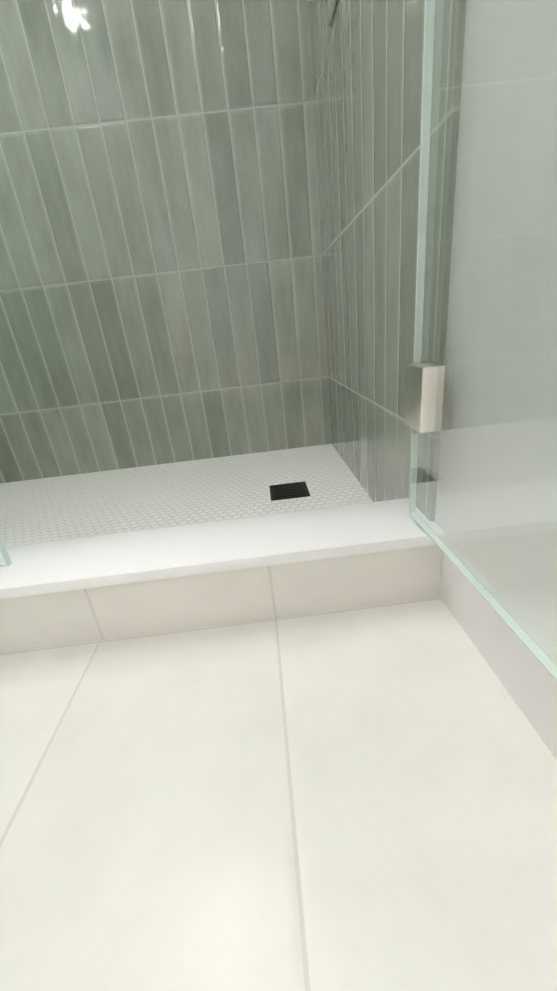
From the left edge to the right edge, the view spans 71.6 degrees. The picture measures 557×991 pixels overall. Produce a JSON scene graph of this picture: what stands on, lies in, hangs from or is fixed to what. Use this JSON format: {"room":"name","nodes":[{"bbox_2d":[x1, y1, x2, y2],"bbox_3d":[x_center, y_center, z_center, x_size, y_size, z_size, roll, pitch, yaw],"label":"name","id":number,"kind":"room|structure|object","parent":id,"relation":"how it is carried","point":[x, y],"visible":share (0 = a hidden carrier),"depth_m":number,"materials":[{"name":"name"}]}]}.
{"room":"bathroom","nodes":[
{"label":"bathroom","id":0,"kind":"room"},
{"bbox_2d":[0,0,330,482],"bbox_3d":[-0.717,-1.382,1.069,1.825,2.740,0.200,-7,23,-1],"label":"wall tile","id":1,"kind":"structure","parent":0,"point":[161,290],"depth_m":1.22,"materials":[{"name":"green tile"}]},
{"bbox_2d":[0,444,556,990],"bbox_3d":[-0.443,0.678,-0.215,1.825,0.120,4.030,-7,23,-1],"label":"floor","id":2,"kind":"structure","parent":0,"point":[359,799],"depth_m":0.41,"materials":[{"name":"tile"}]},
{"bbox_2d":[0,498,444,652],"bbox_3d":[-0.519,0.186,0.687,1.583,0.130,0.148,-7,23,-1],"label":"shower curb","id":3,"kind":"object","parent":2,"relation":"on","point":[130,584],"visible":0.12,"depth_m":0.64,"materials":[{"name":"tile"}]},
{"bbox_2d":[0,537,11,566],"bbox_3d":[-0.990,-0.818,0.222,0.858,2.165,0.044,-7,23,-1],"label":"glass panel","id":4,"kind":"object","parent":3,"relation":"on","point":[6,557],"visible":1,"depth_m":0.64,"materials":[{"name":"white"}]},
{"bbox_2d":[269,481,309,500],"bbox_3d":[0.030,-0.015,1.119,0.110,0.004,0.110,-7,23,-1],"label":"shower drain","id":5,"kind":"object","parent":2,"relation":"on","point":[288,490],"visible":1,"depth_m":1.11,"materials":[{"name":"black metal"}]},
{"bbox_2d":[435,0,556,759],"bbox_3d":[0.290,-0.517,-1.220,0.120,2.740,3.010,-7,23,-1],"label":"wall","id":6,"kind":"structure","parent":0,"point":[527,680],"depth_m":0.42,"materials":[{"name":"white paint"}]},
{"bbox_2d":[308,0,465,521],"bbox_3d":[0.160,-1.272,0.579,0.128,2.740,0.900,-7,23,-1],"label":"wall tiles","id":7,"kind":"structure","parent":6,"relation":"attached to","point":[367,65],"depth_m":0.75,"materials":[{"name":"green tile"}]},
{"bbox_2d":[327,0,336,25],"bbox_3d":[0.081,-1.127,0.786,0.055,0.210,0.080,-7,23,-1],"label":"shower valve","id":8,"kind":"object","parent":7,"relation":"attached to","point":[331,4],"visible":0.97,"depth_m":0.83,"materials":[{"name":"silver metal"}]},
{"bbox_2d":[405,0,556,680],"bbox_3d":[0.108,-0.826,-0.064,0.105,2.155,0.720,-7,23,-1],"label":"shower glass door","id":9,"kind":"structure","parent":7,"relation":"attached to","point":[424,390],"depth_m":0.40,"materials":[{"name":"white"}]}
]}

